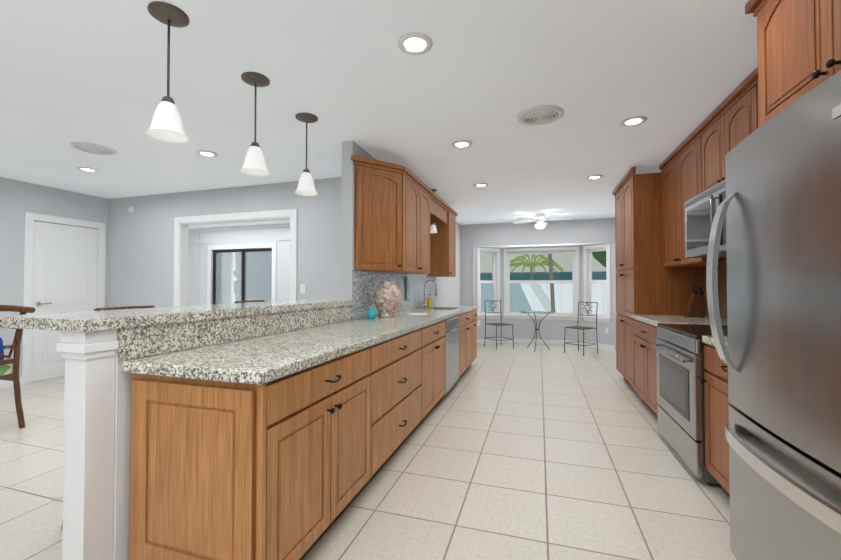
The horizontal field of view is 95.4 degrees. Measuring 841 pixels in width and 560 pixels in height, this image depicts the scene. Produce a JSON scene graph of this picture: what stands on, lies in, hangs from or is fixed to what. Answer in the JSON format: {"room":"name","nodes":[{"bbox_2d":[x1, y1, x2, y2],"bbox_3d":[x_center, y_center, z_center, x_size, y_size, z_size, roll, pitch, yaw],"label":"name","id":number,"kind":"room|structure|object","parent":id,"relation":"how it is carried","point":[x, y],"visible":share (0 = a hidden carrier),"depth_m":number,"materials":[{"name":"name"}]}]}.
{"room":"kitchen and dining room","nodes":[
{"label":"kitchen and dining room","id":0,"kind":"room"},
{"bbox_2d":[0,177,108,376],"bbox_3d":[-5.675,0.003,2.824,0.120,2.550,6.420,0,-1,17],"label":"wall","id":1,"kind":"structure","parent":0,"point":[18,199],"depth_m":4.79,"materials":[{"name":"paint"}]},
{"bbox_2d":[0,377,21,388],"bbox_3d":[-5.258,1.246,3.925,0.012,0.100,1.810,0,-1,17],"label":"baseboard","id":2,"kind":"structure","parent":1,"relation":"attached to","point":[5,383],"depth_m":4.65,"materials":[{"name":"white wood"}]},
{"bbox_2d":[31,221,96,381],"bbox_3d":[-4.858,0.278,5.257,0.097,2.065,0.748,0,-1,17],"label":"door","id":3,"kind":"structure","parent":1,"relation":"in","point":[64,268],"depth_m":5.16,"materials":[{"name":"white wood"}]},
{"bbox_2d":[22,212,105,384],"bbox_3d":[-4.849,0.233,5.254,0.016,2.170,0.940,0,-1,17],"label":"door frame","id":4,"kind":"structure","parent":1,"relation":"attached to","point":[29,218],"depth_m":4.88,"materials":[{"name":"white wood"}]},
{"bbox_2d":[108,177,341,306],"bbox_3d":[-2.545,0.041,5.150,4.480,2.550,0.120,0,-1,17],"label":"wall","id":5,"kind":"structure","parent":0,"point":[141,256],"depth_m":5.29,"materials":[{"name":"paint"}]},
{"bbox_2d":[128,206,134,212],"bbox_3d":[-4.248,-1.031,5.617,0.100,0.100,0.030,0,-1,17],"label":"smoke detector","id":6,"kind":"object","parent":5,"relation":"attached to","point":[131,209],"visible":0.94,"depth_m":5.60,"materials":[{"name":"white plastic"}]},
{"bbox_2d":[173,209,296,305],"bbox_3d":[-2.480,0.216,5.120,2.000,2.200,0.137,0,-1,17],"label":"door frame","id":7,"kind":"structure","parent":5,"relation":"attached to","point":[180,295],"depth_m":5.20,"materials":[{"name":"white wood"}]},
{"bbox_2d":[300,284,305,293],"bbox_3d":[-1.457,0.110,4.742,0.072,0.116,0.010,0,-1,17],"label":"light switch","id":8,"kind":"object","parent":5,"relation":"attached to","point":[302,288],"visible":1,"depth_m":4.74,"materials":[{"name":"white plastic"}]},
{"bbox_2d":[188,223,289,305],"bbox_3d":[-3.268,0.091,8.186,7.660,2.550,0.150,0,-1,17],"label":"wall","id":9,"kind":"structure","parent":0,"point":[200,240],"depth_m":8.44,"materials":[{"name":"white paint"}]},
{"bbox_2d":[207,243,275,304],"bbox_3d":[-3.914,0.293,8.325,1.820,2.150,0.020,0,-1,17],"label":"door frame","id":10,"kind":"structure","parent":9,"relation":"attached to","point":[231,246],"depth_m":8.35,"materials":[{"name":"white wood"}]},
{"bbox_2d":[213,248,271,303],"bbox_3d":[-3.893,0.345,8.394,1.610,2.040,0.065,0,-1,17],"label":"sliding door","id":11,"kind":"structure","parent":9,"relation":"in","point":[223,274],"depth_m":8.49,"materials":[{"name":"clear glass"}]},
{"bbox_2d":[0,343,735,559],"bbox_3d":[-2.610,1.350,4.144,11.300,0.100,11.200,0,-1,17],"label":"floor","id":12,"kind":"structure","parent":0,"point":[507,451],"depth_m":2.43,"materials":[{"name":"tile"}]},
{"bbox_2d":[0,305,34,427],"bbox_3d":[-3.799,0.746,3.193,0.657,1.088,0.633,0,-1,17],"label":"dining chair","id":13,"kind":"object","parent":12,"relation":"on","point":[6,373],"visible":0.9,"depth_m":3.34,"materials":[{"name":"brown wood"}]},
{"bbox_2d":[61,305,153,529],"bbox_3d":[-1.520,0.709,2.099,0.498,1.119,0.478,0,-1,17],"label":"bar stool","id":14,"kind":"object","parent":12,"relation":"on","point":[120,307],"visible":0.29,"depth_m":2.17,"materials":[{"name":"brown wood"}]},
{"bbox_2d":[234,300,264,302],"bbox_3d":[-1.236,0.724,3.015,0.498,1.119,0.478,0,-1,17],"label":"bar stool","id":15,"kind":"object","parent":12,"relation":"on","point":[249,301],"visible":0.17,"depth_m":3.12,"materials":[{"name":"brown wood"}]},
{"bbox_2d":[57,303,477,559],"bbox_3d":[-0.236,0.760,3.721,0.862,1.065,5.019,0,-1,17],"label":"kitchen island","id":16,"kind":"object","parent":12,"relation":"on","point":[275,430],"depth_m":1.52,"materials":[{"name":"brown wood"}]},
{"bbox_2d":[2,299,352,330],"bbox_3d":[-1.181,0.186,2.498,0.555,0.043,2.128,0,-1,17],"label":"island countertop","id":17,"kind":"structure","parent":16,"relation":"on","point":[64,321],"depth_m":1.74,"materials":[{"name":"grey stone"}]},
{"bbox_2d":[367,310,375,318],"bbox_3d":[-0.456,0.319,3.576,0.090,0.080,0.088,0,-1,17],"label":"votive","id":18,"kind":"object","parent":16,"relation":"on","point":[371,314],"visible":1,"depth_m":3.54,"materials":[{"name":"teal glass"}]},
{"bbox_2d":[373,281,400,316],"bbox_3d":[-0.328,0.188,3.790,0.280,0.350,0.280,0,-1,17],"label":"vase","id":19,"kind":"object","parent":16,"relation":"on","point":[387,297],"visible":1,"depth_m":3.70,"materials":[{"name":"ceramic"}]},
{"bbox_2d":[407,313,427,314],"bbox_3d":[-0.035,0.368,4.157,0.220,0.002,0.280,0,-1,0],"label":"papers","id":20,"kind":"object","parent":16,"relation":"on","point":[417,314],"visible":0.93,"depth_m":4.04,"materials":[{"name":"white paper"}]},
{"bbox_2d":[422,280,436,307],"bbox_3d":[0.119,0.190,5.280,0.213,0.395,0.120,0,-1,17],"label":"faucet","id":21,"kind":"object","parent":16,"relation":"on","point":[424,304],"visible":1,"depth_m":5.31,"materials":[{"name":"silver metal"}]},
{"bbox_2d":[427,294,431,306],"bbox_3d":[0.128,0.297,5.510,0.070,0.189,0.058,0,-1,17],"label":"soap bottle","id":22,"kind":"object","parent":16,"relation":"on","point":[428,302],"visible":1,"depth_m":5.49,"materials":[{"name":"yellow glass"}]},
{"bbox_2d":[484,300,513,349],"bbox_3d":[1.574,0.887,7.697,0.412,0.944,0.440,0,-1,-23],"label":"bistro chair","id":23,"kind":"object","parent":12,"relation":"on","point":[501,324],"visible":1,"depth_m":7.77,"materials":[{"name":"metal"}]},
{"bbox_2d":[519,311,554,351],"bbox_3d":[2.253,0.981,7.405,0.680,0.754,0.680,0,-1,17],"label":"bistro table","id":24,"kind":"object","parent":12,"relation":"on","point":[540,312],"visible":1,"depth_m":7.37,"materials":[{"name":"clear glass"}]},
{"bbox_2d":[564,302,597,355],"bbox_3d":[2.951,0.876,7.039,0.440,0.944,0.412,1,-1,-33],"label":"bistro chair","id":25,"kind":"object","parent":12,"relation":"on","point":[583,328],"visible":1,"depth_m":7.02,"materials":[{"name":"metal"}]},
{"bbox_2d":[612,171,701,381],"bbox_3d":[2.779,0.066,4.566,0.638,2.480,1.057,0,-1,17],"label":"tall cabinet","id":26,"kind":"object","parent":12,"relation":"on","point":[651,291],"depth_m":4.14,"materials":[{"name":"brown wood"}]},
{"bbox_2d":[628,315,699,417],"bbox_3d":[2.468,0.847,3.582,0.657,0.885,1.113,0,-1,17],"label":"base cabinet","id":27,"kind":"object","parent":12,"relation":"on","point":[642,369],"depth_m":3.72,"materials":[{"name":"brown wood"}]},
{"bbox_2d":[632,315,726,326],"bbox_3d":[2.454,0.382,3.558,0.665,0.045,1.044,0,-1,17],"label":"countertop","id":28,"kind":"structure","parent":27,"relation":"on","point":[671,319],"depth_m":3.47,"materials":[{"name":"beige stone"}]},
{"bbox_2d":[684,285,707,317],"bbox_3d":[2.698,0.206,3.740,0.190,0.312,0.100,0,-1,17],"label":"knife block","id":29,"kind":"object","parent":28,"relation":"on","point":[697,305],"visible":0.98,"depth_m":3.70,"materials":[{"name":"brown wood"}]},
{"bbox_2d":[650,323,727,486],"bbox_3d":[2.126,0.812,2.668,0.750,0.927,0.824,0,-1,17],"label":"range","id":30,"kind":"object","parent":12,"relation":"on","point":[680,364],"visible":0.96,"depth_m":2.58,"materials":[{"name":"silver metal"}]},
{"bbox_2d":[700,339,731,497],"bbox_3d":[1.950,0.820,1.914,0.657,0.885,0.706,0,-1,17],"label":"base cabinet","id":31,"kind":"object","parent":12,"relation":"on","point":[715,380],"depth_m":2.19,"materials":[{"name":"brown wood"}]},
{"bbox_2d":[702,335,727,346],"bbox_3d":[1.947,0.355,1.923,0.665,0.045,0.706,0,-1,17],"label":"countertop","id":32,"kind":"structure","parent":31,"relation":"on","point":[707,339],"depth_m":2.26,"materials":[{"name":"beige stone"}]},
{"bbox_2d":[706,70,840,559],"bbox_3d":[1.584,0.338,1.181,0.912,1.825,0.907,0,-1,17],"label":"fridge","id":33,"kind":"object","parent":12,"relation":"on","point":[779,206],"visible":1,"depth_m":1.28,"materials":[{"name":"silver metal"}]},
{"bbox_2d":[0,0,757,228],"bbox_3d":[-2.610,-1.300,4.187,11.300,0.100,11.200,0,-1,17],"label":"ceiling","id":34,"kind":"structure","parent":0,"point":[480,75],"depth_m":2.58,"materials":[{"name":"paint"}]},
{"bbox_2d":[77,167,98,171],"bbox_3d":[-3.745,-1.241,4.308,0.190,0.011,0.190,0,-1,17],"label":"recessed light","id":35,"kind":"object","parent":34,"relation":"in","point":[87,169],"visible":1,"depth_m":4.30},
{"bbox_2d":[69,142,116,155],"bbox_3d":[-3.127,-1.248,3.666,0.350,0.019,0.350,0,-1,17],"label":"ceiling vent","id":36,"kind":"object","parent":34,"relation":"in","point":[93,148],"visible":1,"depth_m":3.62,"materials":[{"name":"white metal"}]},
{"bbox_2d":[145,1,188,142],"bbox_3d":[-1.219,-0.991,1.850,0.178,0.595,0.178,0,-1,17],"label":"pendant light","id":37,"kind":"object","parent":34,"relation":"hanging from","point":[166,125],"visible":1,"depth_m":1.83,"materials":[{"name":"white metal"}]},
{"bbox_2d":[196,150,217,156],"bbox_3d":[-2.115,-1.250,3.792,0.190,0.011,0.190,0,-1,17],"label":"recessed light","id":38,"kind":"object","parent":34,"relation":"in","point":[206,153],"visible":0.98,"depth_m":3.79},
{"bbox_2d":[240,72,269,175],"bbox_3d":[-1.049,-0.981,2.430,0.178,0.595,0.178,0,-1,17],"label":"pendant light","id":39,"kind":"object","parent":34,"relation":"hanging from","point":[254,164],"visible":1,"depth_m":2.40,"materials":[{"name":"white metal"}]},
{"bbox_2d":[294,112,317,195],"bbox_3d":[-0.888,-0.972,2.982,0.178,0.595,0.178,0,-1,17],"label":"pendant light","id":40,"kind":"object","parent":34,"relation":"hanging from","point":[306,186],"visible":1,"depth_m":2.95,"materials":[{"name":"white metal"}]},
{"bbox_2d":[398,32,432,54],"bbox_3d":[-0.029,-1.278,2.077,0.190,0.011,0.190,0,-1,17],"label":"recessed light","id":41,"kind":"object","parent":34,"relation":"in","point":[414,43],"visible":1,"depth_m":2.07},
{"bbox_2d":[430,189,436,232],"bbox_3d":[0.174,-0.938,5.223,0.110,0.590,0.110,0,-1,17],"label":"light","id":42,"kind":"object","parent":34,"relation":"hanging from","point":[433,228],"visible":0.79,"depth_m":5.19,"materials":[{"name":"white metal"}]},
{"bbox_2d":[452,140,471,147],"bbox_3d":[0.383,-1.254,3.540,0.190,0.011,0.190,0,-1,17],"label":"recessed light","id":43,"kind":"object","parent":34,"relation":"in","point":[462,144],"visible":1,"depth_m":3.53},
{"bbox_2d":[474,183,487,186],"bbox_3d":[0.786,-1.230,4.975,0.190,0.011,0.190,0,-1,17],"label":"recessed light","id":44,"kind":"object","parent":34,"relation":"in","point":[481,185],"visible":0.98,"depth_m":4.96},
{"bbox_2d":[517,105,563,125],"bbox_3d":[0.923,-1.260,2.954,0.350,0.019,0.350,0,-1,17],"label":"ceiling vent","id":45,"kind":"object","parent":34,"relation":"in","point":[539,115],"visible":1,"depth_m":2.91,"materials":[{"name":"silver metal"}]},
{"bbox_2d":[513,214,568,228],"bbox_3d":[2.229,-1.023,7.046,1.055,0.360,1.060,0,-1,17],"label":"ceiling fan","id":46,"kind":"object","parent":34,"relation":"hanging from","point":[540,219],"visible":1,"depth_m":6.96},
{"bbox_2d":[586,175,602,179],"bbox_3d":[2.097,-1.236,4.610,0.190,0.011,0.190,0,-1,17],"label":"recessed light","id":47,"kind":"object","parent":34,"relation":"in","point":[591,177],"visible":1,"depth_m":4.60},
{"bbox_2d":[620,116,646,126],"bbox_3d":[1.696,-1.262,3.049,0.190,0.011,0.190,0,-1,17],"label":"recessed light","id":48,"kind":"object","parent":34,"relation":"in","point":[633,121],"visible":1,"depth_m":3.04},
{"bbox_2d":[341,141,460,319],"bbox_3d":[0.095,0.054,5.901,0.118,2.550,5.120,0,-1,17],"label":"wall","id":49,"kind":"structure","parent":0,"point":[358,287],"depth_m":3.66,"materials":[{"name":"paint"}]},
{"bbox_2d":[351,159,402,271],"bbox_3d":[-0.388,-0.584,3.621,0.328,0.991,0.391,0,-1,17],"label":"upper cabinet","id":50,"kind":"object","parent":49,"relation":"attached to","point":[397,207],"depth_m":3.60,"materials":[{"name":"brown wood"}]},
{"bbox_2d":[383,171,430,274],"bbox_3d":[-0.190,-0.574,4.259,0.328,0.991,1.054,0,-1,17],"label":"upper cabinet","id":51,"kind":"object","parent":49,"relation":"attached to","point":[416,197],"depth_m":4.17,"materials":[{"name":"brown wood"}]},
{"bbox_2d":[406,276,409,300],"bbox_3d":[-0.158,0.108,4.838,0.025,0.305,0.140,0,-1,17],"label":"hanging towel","id":52,"kind":"object","parent":49,"relation":"hanging from","point":[407,288],"visible":0.98,"depth_m":4.80,"materials":[{"name":"grey fabric"}]},
{"bbox_2d":[428,207,454,276],"bbox_3d":[0.333,-0.546,5.942,0.328,0.991,0.520,0,-1,17],"label":"upper cabinet","id":53,"kind":"object","parent":49,"relation":"attached to","point":[443,241],"depth_m":5.69,"materials":[{"name":"brown wood"}]},
{"bbox_2d":[461,218,616,345],"bbox_3d":[2.493,0.088,8.005,3.230,2.550,0.599,0,-1,17],"label":"wall","id":54,"kind":"structure","parent":0,"point":[599,230],"depth_m":7.96,"materials":[{"name":"paint"}]},
{"bbox_2d":[477,244,610,322],"bbox_3d":[2.508,0.071,8.003,2.629,1.525,0.555,0,-1,17],"label":"bay window","id":55,"kind":"structure","parent":54,"relation":"in","point":[587,267],"depth_m":8.14,"materials":[{"name":"clear glass"}]},
{"bbox_2d":[477,338,614,350],"bbox_3d":[2.491,1.312,7.928,2.700,0.100,0.469,0,-1,17],"label":"baseboard","id":56,"kind":"structure","parent":54,"relation":"attached to","point":[552,342],"depth_m":8.12,"materials":[{"name":"white wood"}]},
{"bbox_2d":[475,242,609,247],"bbox_3d":[2.521,-0.746,8.060,2.900,0.060,0.645,0,-1,17],"label":"ceiling","id":57,"kind":"structure","parent":0,"point":[543,245],"depth_m":7.96,"materials":[{"name":"paint"}]},
{"bbox_2d":[702,264,726,319],"bbox_3d":[2.497,-0.004,2.382,0.128,2.550,10.420,0,-1,17],"label":"wall","id":58,"kind":"structure","parent":0,"point":[722,284],"depth_m":3.55,"materials":[{"name":"paint"}]},
{"bbox_2d":[659,156,674,267],"bbox_3d":[2.664,-0.661,3.752,0.368,1.050,0.580,0,-1,17],"label":"upper cabinet","id":59,"kind":"object","parent":58,"relation":"attached to","point":[668,170],"depth_m":3.87,"materials":[{"name":"brown wood"}]},
{"bbox_2d":[675,132,726,266],"bbox_3d":[2.517,-0.669,3.278,0.368,1.050,0.645,0,-1,17],"label":"upper cabinet","id":60,"kind":"object","parent":58,"relation":"attached to","point":[687,158],"depth_m":3.45,"materials":[{"name":"brown wood"}]},
{"bbox_2d":[699,112,718,193],"bbox_3d":[2.370,-0.925,2.807,0.368,0.554,0.472,0,-1,17],"label":"upper cabinet","id":61,"kind":"object","parent":58,"relation":"attached to","point":[709,134],"depth_m":2.94,"materials":[{"name":"brown wood"}]},
{"bbox_2d":[719,84,746,181],"bbox_3d":[2.264,-0.931,2.467,0.368,0.554,0.472,0,-1,17],"label":"upper cabinet","id":62,"kind":"object","parent":58,"relation":"attached to","point":[733,114],"depth_m":2.59,"materials":[{"name":"brown wood"}]},
{"bbox_2d":[685,179,726,257],"bbox_3d":[2.240,-0.412,2.653,0.523,0.455,0.822,0,-1,17],"label":"microwave","id":63,"kind":"object","parent":62,"relation":"attached to","point":[700,210],"visible":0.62,"depth_m":2.77,"materials":[{"name":"silver metal"}]},
{"bbox_2d":[747,80,750,136],"bbox_3d":[2.142,-0.689,2.069,0.368,1.050,0.476,0,-1,17],"label":"upper cabinet","id":64,"kind":"object","parent":58,"relation":"attached to","point":[748,81],"depth_m":2.38,"materials":[{"name":"brown wood"}]},
{"bbox_2d":[751,0,810,132],"bbox_3d":[1.753,-0.938,1.360,0.688,0.575,0.517,0,-1,17],"label":"upper cabinet","id":65,"kind":"object","parent":58,"relation":"attached to","point":[799,48],"depth_m":1.55,"materials":[{"name":"brown wood"}]},
{"bbox_2d":[811,0,840,89],"bbox_3d":[1.634,-0.945,0.977,0.688,0.575,0.517,0,-1,17],"label":"upper cabinet","id":66,"kind":"object","parent":58,"relation":"attached to","point":[825,14],"depth_m":1.30,"materials":[{"name":"brown wood"}]},
{"label":"outside","id":67,"kind":"structure","parent":0,"visible":0},
{"bbox_2d":[481,283,605,314],"bbox_3d":[3.486,0.870,9.794,13.000,1.645,0.090,0,-1,17],"label":"fence","id":68,"kind":"object","parent":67,"point":[515,292],"depth_m":9.89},
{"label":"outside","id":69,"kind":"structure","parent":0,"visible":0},
{"bbox_2d":[233,251,271,302],"bbox_3d":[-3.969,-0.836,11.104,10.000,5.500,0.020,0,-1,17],"label":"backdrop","id":70,"kind":"structure","parent":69,"point":[263,285],"depth_m":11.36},
{"bbox_2d":[510,253,563,311],"bbox_3d":[2.871,-0.155,9.946,1.649,3.704,0.780,0,-1,17],"label":"palm","id":71,"kind":"object","parent":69,"point":[550,261],"depth_m":10.19,"materials":[{"name":"green plant"}]},
{"bbox_2d":[480,253,605,279],"bbox_3d":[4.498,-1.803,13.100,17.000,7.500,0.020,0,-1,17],"label":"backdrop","id":72,"kind":"structure","parent":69,"point":[566,267],"depth_m":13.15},
{"bbox_2d":[592,251,605,266],"bbox_3d":[3.111,-0.276,11.717,8.277,3.400,1.724,0,-1,12],"label":"trees","id":73,"kind":"object","parent":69,"point":[602,256],"depth_m":11.00,"materials":[{"name":"green plant"}]}
]}

